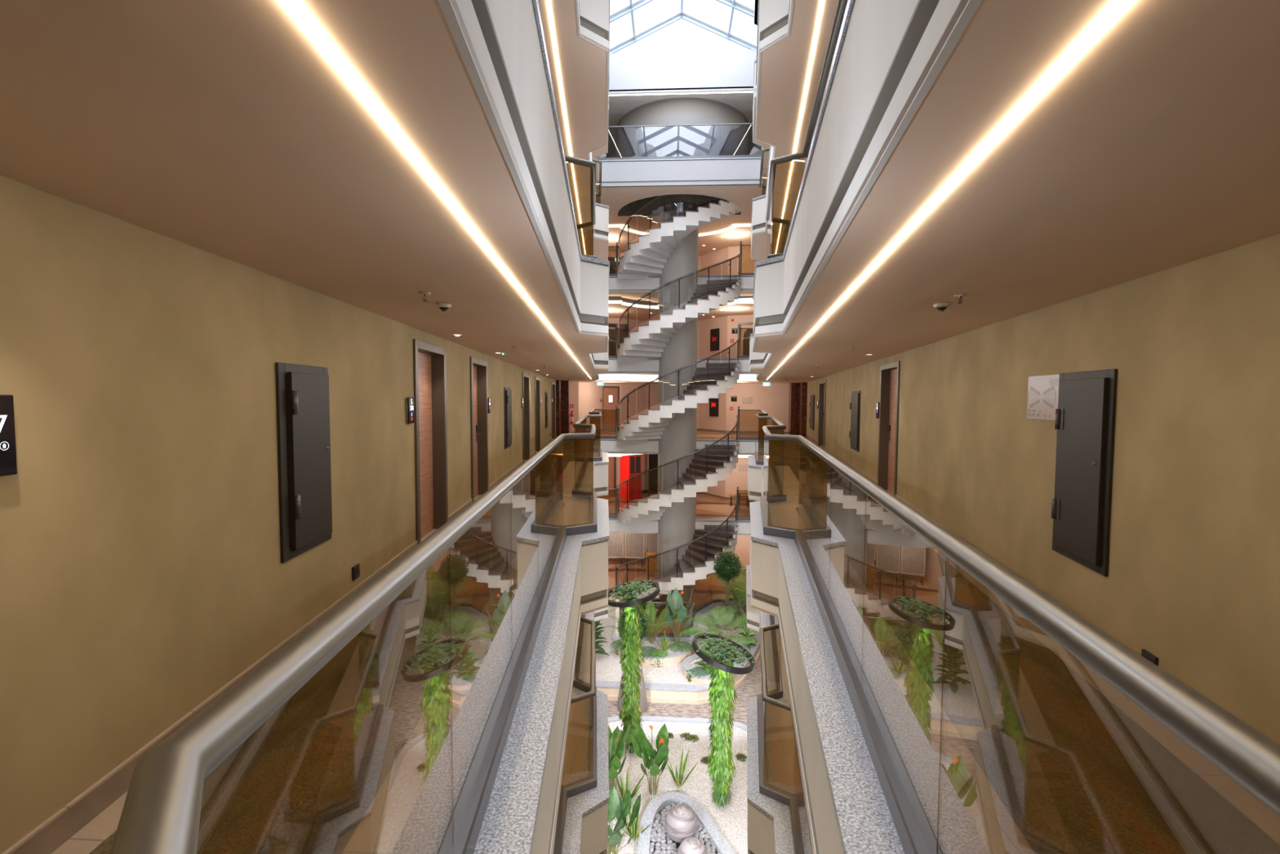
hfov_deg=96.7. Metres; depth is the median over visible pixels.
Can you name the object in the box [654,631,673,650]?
snake plant
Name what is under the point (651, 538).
divider
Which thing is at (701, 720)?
kerb
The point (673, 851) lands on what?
pebble
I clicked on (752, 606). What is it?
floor
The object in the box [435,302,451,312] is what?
smoke detector
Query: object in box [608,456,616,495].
wall panel
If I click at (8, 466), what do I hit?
room sign
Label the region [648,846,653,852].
pebble
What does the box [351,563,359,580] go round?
wall socket
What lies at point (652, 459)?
door
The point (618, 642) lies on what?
fern
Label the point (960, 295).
sprinkler
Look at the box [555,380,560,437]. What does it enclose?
pillar
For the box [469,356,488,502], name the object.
door
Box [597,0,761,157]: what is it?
ceiling
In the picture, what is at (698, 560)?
spiral staircase
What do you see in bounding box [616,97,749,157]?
wall
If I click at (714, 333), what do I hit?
wall display
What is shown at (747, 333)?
door
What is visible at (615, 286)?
slab edge
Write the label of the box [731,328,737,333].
sign
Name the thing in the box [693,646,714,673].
plant
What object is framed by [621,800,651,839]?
snake plant
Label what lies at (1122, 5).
led strip
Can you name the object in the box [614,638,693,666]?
raised planter
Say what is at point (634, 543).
divider
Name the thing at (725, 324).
wall
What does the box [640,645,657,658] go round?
fern
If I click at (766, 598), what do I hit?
groove
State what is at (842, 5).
balustrade
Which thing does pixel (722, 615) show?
palm
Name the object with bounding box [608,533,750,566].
wall
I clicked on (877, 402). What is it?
room sign
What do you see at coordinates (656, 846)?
pebble
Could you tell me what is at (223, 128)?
ceiling
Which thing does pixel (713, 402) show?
wall display
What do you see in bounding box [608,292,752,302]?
ceiling
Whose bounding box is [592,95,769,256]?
ceiling
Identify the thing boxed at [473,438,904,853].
ledge
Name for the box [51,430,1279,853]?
glass balustrade
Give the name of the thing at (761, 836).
slab edge
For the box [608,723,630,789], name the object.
plant
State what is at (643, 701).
topiary tree
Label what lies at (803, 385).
pillar
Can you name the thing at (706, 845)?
pebble
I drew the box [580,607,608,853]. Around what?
slab edge
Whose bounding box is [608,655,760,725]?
floor
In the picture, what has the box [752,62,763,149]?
slab edge
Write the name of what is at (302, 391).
hatch
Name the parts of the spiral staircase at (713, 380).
glass panel, post, post, post, post, handrail, post, post, post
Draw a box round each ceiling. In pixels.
[0,0,1279,383]
[537,0,839,320]
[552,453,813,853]
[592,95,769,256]
[594,611,759,830]
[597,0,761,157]
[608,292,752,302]
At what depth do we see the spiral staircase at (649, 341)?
19.74 m
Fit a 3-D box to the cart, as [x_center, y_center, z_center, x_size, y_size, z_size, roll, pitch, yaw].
[0.484,5.821,24.534,0.440,1.105,0.505,0,3,3]
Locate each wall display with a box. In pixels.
[709,395,719,416]
[710,328,719,351]
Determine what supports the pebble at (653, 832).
in the fountain basin
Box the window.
[608,0,756,54]
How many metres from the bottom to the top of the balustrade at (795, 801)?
1.258 m
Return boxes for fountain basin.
[637,791,734,853]
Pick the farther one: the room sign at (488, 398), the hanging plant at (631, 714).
the hanging plant at (631, 714)
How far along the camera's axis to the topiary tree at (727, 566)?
19.05 m
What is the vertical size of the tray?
0.060 m
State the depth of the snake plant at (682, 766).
11.83 m
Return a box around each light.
[597,377,755,382]
[608,224,751,235]
[608,300,753,308]
[608,453,751,457]
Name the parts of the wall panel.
edge post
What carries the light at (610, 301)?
attached to the ceiling at (654, 296)
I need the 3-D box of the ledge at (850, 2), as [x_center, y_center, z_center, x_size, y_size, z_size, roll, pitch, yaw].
[0.806,-2.002,10.515,6.520,0.042,21.939,0,3,3]
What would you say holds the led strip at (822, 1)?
attached to the ceiling at (582, 64)
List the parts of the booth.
panel, window trim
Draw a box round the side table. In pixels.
[738,491,753,511]
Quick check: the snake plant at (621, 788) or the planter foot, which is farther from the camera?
the planter foot
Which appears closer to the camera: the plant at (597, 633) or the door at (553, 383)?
the plant at (597, 633)
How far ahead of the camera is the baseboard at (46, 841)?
2.11 m
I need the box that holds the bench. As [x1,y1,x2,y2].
[729,493,748,506]
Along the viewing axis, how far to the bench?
24.26 m
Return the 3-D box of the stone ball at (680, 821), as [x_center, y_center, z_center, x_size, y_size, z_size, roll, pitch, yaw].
[0.735,7.160,10.278,0.580,0.584,0.580,0,3,3]
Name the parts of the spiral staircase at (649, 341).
post, post, post, post, handrail, post, post, post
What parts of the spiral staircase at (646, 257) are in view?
glass panel, post, handrail, post, post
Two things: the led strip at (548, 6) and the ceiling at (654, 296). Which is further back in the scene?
the ceiling at (654, 296)
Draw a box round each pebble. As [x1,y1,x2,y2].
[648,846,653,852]
[650,836,656,842]
[651,830,657,835]
[654,844,661,849]
[655,836,661,842]
[657,831,662,836]
[660,838,666,843]
[660,844,666,849]
[666,838,672,844]
[666,848,671,853]
[670,844,676,851]
[671,848,676,853]
[697,826,702,831]
[704,843,711,848]
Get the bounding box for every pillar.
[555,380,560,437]
[560,380,569,434]
[788,382,799,435]
[799,382,807,436]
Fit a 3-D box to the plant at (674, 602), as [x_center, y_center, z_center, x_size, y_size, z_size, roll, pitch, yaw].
[1.114,5.844,17.439,0.955,1.578,0.822,-1,3,-29]
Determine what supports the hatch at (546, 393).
attached to the wall at (142, 571)
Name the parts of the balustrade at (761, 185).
newel post, glass panel, handrail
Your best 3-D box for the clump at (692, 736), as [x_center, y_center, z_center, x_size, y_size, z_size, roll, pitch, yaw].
[1.256,7.300,13.380,0.275,0.080,0.318,0,3,3]
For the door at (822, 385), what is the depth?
18.79 m
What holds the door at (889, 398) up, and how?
in the wall at (1192, 582)
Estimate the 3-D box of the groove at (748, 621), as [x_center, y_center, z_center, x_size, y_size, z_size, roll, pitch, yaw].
[2.175,4.696,10.661,0.335,0.099,21.782,1,3,10]
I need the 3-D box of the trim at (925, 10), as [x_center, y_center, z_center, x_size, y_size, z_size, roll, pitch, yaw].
[2.201,-1.356,10.354,0.335,0.099,21.782,1,3,10]
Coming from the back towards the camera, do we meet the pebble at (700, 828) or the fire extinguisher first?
the fire extinguisher
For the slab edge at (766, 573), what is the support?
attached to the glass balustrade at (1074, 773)
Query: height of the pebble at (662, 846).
0.065 m
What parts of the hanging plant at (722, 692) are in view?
ring frame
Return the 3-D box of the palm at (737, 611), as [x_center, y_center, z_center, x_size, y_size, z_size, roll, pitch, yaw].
[3.631,6.176,19.515,2.058,1.175,2.155,0,3,-12]
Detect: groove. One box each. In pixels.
[547,486,608,853]
[578,4,608,235]
[594,609,608,853]
[746,618,759,853]
[747,482,818,853]
[751,2,790,247]
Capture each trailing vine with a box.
[646,653,664,667]
[685,669,693,681]
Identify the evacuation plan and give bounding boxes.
[737,463,747,471]
[742,396,753,404]
[1026,373,1059,420]
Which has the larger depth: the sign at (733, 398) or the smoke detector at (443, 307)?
the sign at (733, 398)
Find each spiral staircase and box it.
[616,251,741,361]
[616,333,740,443]
[616,414,738,523]
[616,494,737,600]
[617,194,741,279]
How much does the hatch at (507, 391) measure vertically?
1.160 m
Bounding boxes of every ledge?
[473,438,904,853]
[533,0,853,359]
[562,518,794,853]
[591,0,770,277]
[600,59,760,161]
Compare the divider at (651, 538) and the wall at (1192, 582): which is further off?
the divider at (651, 538)
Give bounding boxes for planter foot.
[608,648,759,704]
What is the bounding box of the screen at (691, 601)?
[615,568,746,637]
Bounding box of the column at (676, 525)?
[657,209,698,601]
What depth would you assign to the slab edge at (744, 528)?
21.53 m
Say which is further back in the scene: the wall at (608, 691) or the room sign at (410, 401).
the wall at (608, 691)
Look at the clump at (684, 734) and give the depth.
13.45 m
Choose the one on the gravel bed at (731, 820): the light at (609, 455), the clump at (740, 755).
the clump at (740, 755)
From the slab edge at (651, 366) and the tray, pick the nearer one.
the slab edge at (651, 366)
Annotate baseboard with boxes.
[10,435,555,853]
[569,428,788,434]
[596,489,748,500]
[806,434,914,508]
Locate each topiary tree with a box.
[616,610,648,713]
[713,551,742,630]
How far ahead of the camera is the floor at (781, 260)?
3.23 m
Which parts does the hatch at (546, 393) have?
hatch door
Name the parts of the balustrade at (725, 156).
handrail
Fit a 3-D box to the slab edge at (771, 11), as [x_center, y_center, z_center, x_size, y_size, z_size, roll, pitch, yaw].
[2.229,-4.607,10.187,0.370,0.770,21.782,1,3,10]
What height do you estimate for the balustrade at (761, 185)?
1.258 m
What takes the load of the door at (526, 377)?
in the wall at (142, 571)
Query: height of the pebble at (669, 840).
0.066 m
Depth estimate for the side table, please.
23.21 m
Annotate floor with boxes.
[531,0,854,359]
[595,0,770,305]
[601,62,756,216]
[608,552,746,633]
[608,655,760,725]
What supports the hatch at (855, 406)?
attached to the wall at (1192, 582)
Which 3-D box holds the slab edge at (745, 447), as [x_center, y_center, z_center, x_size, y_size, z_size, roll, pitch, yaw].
[1.377,0.765,21.483,5.880,0.530,0.320,0,3,3]
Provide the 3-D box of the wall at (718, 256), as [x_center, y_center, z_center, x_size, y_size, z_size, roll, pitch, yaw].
[1.740,-6.914,24.961,10.924,2.280,5.443,0,3,-8]
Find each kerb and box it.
[595,631,759,691]
[608,715,746,731]
[612,598,746,641]
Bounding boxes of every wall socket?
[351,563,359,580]
[1141,648,1158,666]
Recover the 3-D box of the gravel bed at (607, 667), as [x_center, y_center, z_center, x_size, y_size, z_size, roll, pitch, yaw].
[0.702,6.960,18.513,6.700,0.330,6.800,0,3,3]
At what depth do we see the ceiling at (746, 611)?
13.31 m
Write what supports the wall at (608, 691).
on the floor at (748, 690)
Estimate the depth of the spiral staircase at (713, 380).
19.88 m
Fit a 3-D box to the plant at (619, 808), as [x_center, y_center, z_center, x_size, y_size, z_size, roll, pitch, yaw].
[-0.553,6.919,9.962,1.000,1.176,0.921,2,3,30]
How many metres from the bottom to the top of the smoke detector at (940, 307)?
0.063 m
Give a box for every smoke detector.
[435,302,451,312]
[933,302,950,312]
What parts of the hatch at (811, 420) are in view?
hatch door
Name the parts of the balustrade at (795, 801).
newel post, glass panel, glass panel, glass panel, handrail, glass panel, glass panel, glass panel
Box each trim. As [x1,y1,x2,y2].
[471,0,608,374]
[749,0,939,374]
[806,433,962,539]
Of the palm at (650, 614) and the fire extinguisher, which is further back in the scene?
the fire extinguisher
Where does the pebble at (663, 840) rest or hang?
in the fountain basin
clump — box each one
[667,732,673,738]
[679,732,691,741]
[688,734,698,742]
[700,755,711,764]
[734,752,746,760]
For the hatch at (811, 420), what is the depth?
20.70 m
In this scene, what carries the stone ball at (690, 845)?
on the fountain basin
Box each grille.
[439,306,448,311]
[936,306,946,311]
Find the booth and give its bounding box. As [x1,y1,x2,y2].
[620,454,641,500]
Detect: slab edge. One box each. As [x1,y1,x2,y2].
[437,0,608,379]
[531,444,608,853]
[575,0,608,260]
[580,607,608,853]
[596,90,608,186]
[596,158,760,187]
[599,440,755,454]
[607,359,753,373]
[608,275,754,293]
[608,520,750,534]
[746,585,775,853]
[747,444,843,853]
[749,0,982,380]
[751,0,794,261]
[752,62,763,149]
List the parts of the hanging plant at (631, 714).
ring frame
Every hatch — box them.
[275,362,332,563]
[503,386,511,448]
[545,391,548,428]
[808,395,814,430]
[848,391,860,452]
[1050,368,1117,576]
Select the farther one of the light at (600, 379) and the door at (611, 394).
the door at (611, 394)
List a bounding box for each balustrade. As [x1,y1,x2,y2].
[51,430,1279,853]
[110,405,617,853]
[553,484,617,853]
[564,155,617,358]
[564,491,794,817]
[592,158,617,275]
[597,123,760,159]
[736,486,812,853]
[737,406,1279,853]
[738,0,848,358]
[739,147,769,275]
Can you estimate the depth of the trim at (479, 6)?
1.87 m
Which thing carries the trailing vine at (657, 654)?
hanging from the raised planter at (673, 658)
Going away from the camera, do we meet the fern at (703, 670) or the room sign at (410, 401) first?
the room sign at (410, 401)
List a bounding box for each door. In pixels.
[413,338,448,544]
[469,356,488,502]
[522,372,529,462]
[534,376,540,453]
[551,381,555,440]
[602,386,619,431]
[647,453,657,493]
[737,322,753,355]
[817,380,826,449]
[877,360,900,496]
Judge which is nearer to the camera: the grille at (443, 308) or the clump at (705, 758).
the grille at (443, 308)
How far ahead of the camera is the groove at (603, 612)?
13.78 m
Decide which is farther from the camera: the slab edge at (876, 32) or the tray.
the tray
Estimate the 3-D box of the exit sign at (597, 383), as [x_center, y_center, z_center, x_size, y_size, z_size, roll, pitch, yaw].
[-1.525,-1.699,21.950,0.260,0.200,0.039,0,3,3]
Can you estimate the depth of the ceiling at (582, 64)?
7.07 m
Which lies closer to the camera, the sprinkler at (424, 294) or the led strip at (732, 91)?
the sprinkler at (424, 294)
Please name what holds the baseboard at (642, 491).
attached to the wall at (724, 488)
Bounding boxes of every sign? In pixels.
[0,394,17,479]
[405,396,413,423]
[487,397,490,413]
[520,397,523,408]
[596,382,604,385]
[730,395,737,401]
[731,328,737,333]
[763,380,769,386]
[875,401,879,418]
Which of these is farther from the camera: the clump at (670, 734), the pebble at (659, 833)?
the clump at (670, 734)
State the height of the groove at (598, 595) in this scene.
0.099 m
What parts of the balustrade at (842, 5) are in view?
newel post, glass panel, glass panel, glass panel, handrail, glass panel, glass panel, glass panel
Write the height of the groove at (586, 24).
0.099 m
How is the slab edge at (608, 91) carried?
attached to the floor at (664, 203)
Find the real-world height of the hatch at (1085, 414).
1.245 m
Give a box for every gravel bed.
[595,603,754,684]
[607,720,747,853]
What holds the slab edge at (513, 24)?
attached to the floor at (781, 260)
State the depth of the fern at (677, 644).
16.99 m
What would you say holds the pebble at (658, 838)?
in the fountain basin
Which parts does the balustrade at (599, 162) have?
handrail, newel post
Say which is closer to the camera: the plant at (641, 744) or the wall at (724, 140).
the plant at (641, 744)
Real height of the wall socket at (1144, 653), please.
0.110 m
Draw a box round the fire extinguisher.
[569,409,573,424]
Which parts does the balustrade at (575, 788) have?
glass panel, glass panel, glass panel, handrail, newel post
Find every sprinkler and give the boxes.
[418,292,431,302]
[953,293,966,303]
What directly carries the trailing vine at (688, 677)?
hanging from the raised planter at (688, 662)
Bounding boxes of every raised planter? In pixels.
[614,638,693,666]
[682,653,735,684]
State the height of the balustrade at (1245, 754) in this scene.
1.258 m
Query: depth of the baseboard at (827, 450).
13.70 m
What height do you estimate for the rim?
0.800 m
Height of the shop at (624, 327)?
1.950 m
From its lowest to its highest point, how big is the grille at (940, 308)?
0.027 m
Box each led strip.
[280,0,591,378]
[546,0,585,253]
[608,91,753,96]
[769,0,1133,376]
[775,0,823,253]
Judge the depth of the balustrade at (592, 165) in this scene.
7.09 m
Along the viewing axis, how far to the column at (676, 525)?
20.83 m
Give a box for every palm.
[604,609,667,634]
[637,600,689,643]
[680,604,759,644]
[711,564,746,614]
[713,582,746,624]
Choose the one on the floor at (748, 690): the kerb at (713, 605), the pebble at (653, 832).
the kerb at (713, 605)
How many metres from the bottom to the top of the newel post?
1.235 m
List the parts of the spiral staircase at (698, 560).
post, post, handrail, post, post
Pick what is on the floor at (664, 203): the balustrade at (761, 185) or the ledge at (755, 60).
the ledge at (755, 60)
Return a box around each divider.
[608,532,623,564]
[624,533,644,567]
[645,533,657,558]
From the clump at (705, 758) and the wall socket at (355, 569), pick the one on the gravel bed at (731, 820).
the clump at (705, 758)
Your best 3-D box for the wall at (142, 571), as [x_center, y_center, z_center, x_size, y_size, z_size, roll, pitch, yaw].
[-2.475,-1.179,9.627,0.001,6.060,24.414,0,3,-4]
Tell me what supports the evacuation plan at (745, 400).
attached to the wall at (773, 399)
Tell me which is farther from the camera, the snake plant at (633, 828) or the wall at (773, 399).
the wall at (773, 399)
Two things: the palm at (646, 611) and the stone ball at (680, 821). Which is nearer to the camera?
the stone ball at (680, 821)
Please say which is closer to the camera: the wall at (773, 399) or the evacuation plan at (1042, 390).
the evacuation plan at (1042, 390)
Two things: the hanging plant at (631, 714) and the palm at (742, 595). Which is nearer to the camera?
the hanging plant at (631, 714)
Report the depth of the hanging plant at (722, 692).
10.99 m
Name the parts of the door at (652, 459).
frame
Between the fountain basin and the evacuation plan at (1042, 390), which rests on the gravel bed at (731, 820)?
the fountain basin
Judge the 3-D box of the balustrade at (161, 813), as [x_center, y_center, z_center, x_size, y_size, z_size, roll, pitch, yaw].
[-0.685,0.371,10.585,0.954,1.258,22.185,0,3,-3]
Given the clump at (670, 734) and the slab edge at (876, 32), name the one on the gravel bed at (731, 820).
the clump at (670, 734)
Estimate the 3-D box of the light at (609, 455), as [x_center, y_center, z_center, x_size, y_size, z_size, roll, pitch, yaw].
[1.458,1.103,23.407,6.500,0.118,1.532,0,3,3]
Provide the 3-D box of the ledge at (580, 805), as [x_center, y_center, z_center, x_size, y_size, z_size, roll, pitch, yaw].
[0.779,4.050,10.822,6.520,0.042,21.939,0,3,3]
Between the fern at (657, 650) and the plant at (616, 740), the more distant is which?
the fern at (657, 650)
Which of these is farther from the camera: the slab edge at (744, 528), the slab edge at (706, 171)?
the slab edge at (744, 528)
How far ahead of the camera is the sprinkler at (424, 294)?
3.71 m
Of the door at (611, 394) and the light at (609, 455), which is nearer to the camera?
the light at (609, 455)
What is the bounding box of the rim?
[616,193,742,217]
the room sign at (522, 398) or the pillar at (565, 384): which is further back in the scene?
the pillar at (565, 384)
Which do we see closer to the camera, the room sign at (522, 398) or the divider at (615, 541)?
the room sign at (522, 398)
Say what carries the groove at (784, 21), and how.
attached to the slab edge at (771, 11)
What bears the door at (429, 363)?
in the wall at (142, 571)
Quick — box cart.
[645,547,656,576]
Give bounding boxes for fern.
[609,639,622,650]
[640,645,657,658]
[648,648,668,659]
[669,641,693,652]
[689,666,711,678]
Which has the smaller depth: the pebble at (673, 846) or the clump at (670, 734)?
the pebble at (673, 846)
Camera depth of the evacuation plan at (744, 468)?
25.64 m
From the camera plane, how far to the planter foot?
15.06 m
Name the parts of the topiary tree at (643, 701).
pot, crown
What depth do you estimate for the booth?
25.68 m
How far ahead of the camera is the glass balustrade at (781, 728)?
7.93 m
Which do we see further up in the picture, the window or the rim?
the window
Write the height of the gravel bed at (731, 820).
0.050 m
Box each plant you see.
[595,620,609,655]
[607,786,640,853]
[608,579,660,755]
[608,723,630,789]
[615,767,645,799]
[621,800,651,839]
[631,723,668,795]
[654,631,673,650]
[665,588,694,643]
[666,748,699,787]
[692,631,755,809]
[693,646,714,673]
[737,626,757,648]
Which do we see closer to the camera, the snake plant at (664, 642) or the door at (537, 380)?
the door at (537, 380)
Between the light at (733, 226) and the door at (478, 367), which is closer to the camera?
the door at (478, 367)
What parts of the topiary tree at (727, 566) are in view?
pot, crown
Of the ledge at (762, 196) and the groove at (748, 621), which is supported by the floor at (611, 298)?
the ledge at (762, 196)
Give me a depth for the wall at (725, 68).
18.01 m
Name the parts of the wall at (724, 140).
door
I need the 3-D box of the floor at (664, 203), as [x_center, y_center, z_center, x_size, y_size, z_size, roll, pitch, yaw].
[1.270,-8.132,12.105,10.485,0.050,30.300,0,3,3]
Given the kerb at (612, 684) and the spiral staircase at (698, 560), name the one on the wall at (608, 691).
the kerb at (612, 684)
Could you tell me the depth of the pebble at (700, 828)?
10.47 m
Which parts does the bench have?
seat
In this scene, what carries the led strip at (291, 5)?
attached to the ceiling at (223, 128)
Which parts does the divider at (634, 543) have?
fabric panel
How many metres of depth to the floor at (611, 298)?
25.92 m
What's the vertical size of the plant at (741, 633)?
0.698 m
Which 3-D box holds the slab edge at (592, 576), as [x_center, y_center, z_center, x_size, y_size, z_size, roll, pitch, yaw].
[-0.789,1.425,10.646,0.409,0.770,21.762,0,3,-3]
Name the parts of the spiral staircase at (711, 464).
glass panel, post, post, post, post, handrail, post, post, post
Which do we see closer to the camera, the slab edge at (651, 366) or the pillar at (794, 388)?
the slab edge at (651, 366)
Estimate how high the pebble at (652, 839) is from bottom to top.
0.066 m
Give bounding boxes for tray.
[646,551,656,556]
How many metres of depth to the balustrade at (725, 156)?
18.00 m
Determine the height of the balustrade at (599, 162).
1.258 m
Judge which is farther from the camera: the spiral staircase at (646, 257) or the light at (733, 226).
the light at (733, 226)
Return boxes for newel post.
[614,564,617,592]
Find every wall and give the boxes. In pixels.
[0,175,555,853]
[569,382,808,431]
[596,644,759,698]
[608,48,756,96]
[608,245,758,275]
[608,314,753,358]
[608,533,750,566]
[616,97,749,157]
[616,453,748,497]
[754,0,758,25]
[806,233,1279,744]
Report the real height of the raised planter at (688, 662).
0.240 m
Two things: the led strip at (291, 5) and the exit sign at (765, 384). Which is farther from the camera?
the exit sign at (765, 384)
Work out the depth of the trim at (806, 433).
8.21 m
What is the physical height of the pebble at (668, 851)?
0.070 m
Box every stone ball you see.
[664,804,697,843]
[677,836,706,853]
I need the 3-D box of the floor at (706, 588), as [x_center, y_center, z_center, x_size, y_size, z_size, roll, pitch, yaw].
[1.662,6.642,23.792,10.524,0.440,9.027,-2,4,-36]
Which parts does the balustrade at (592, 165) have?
handrail, glass panel, newel post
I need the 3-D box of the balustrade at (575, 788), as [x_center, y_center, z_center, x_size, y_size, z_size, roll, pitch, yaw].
[-0.699,3.397,10.738,0.954,1.258,22.185,0,3,-3]
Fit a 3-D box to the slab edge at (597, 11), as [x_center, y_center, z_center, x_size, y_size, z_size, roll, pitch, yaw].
[-0.763,-4.627,10.339,0.409,0.770,21.762,0,3,-3]
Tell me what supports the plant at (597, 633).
on the gravel bed at (607, 667)
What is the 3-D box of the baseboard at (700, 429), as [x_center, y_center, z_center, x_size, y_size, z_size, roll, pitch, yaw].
[1.781,0.182,26.207,10.568,0.100,3.290,0,3,-3]

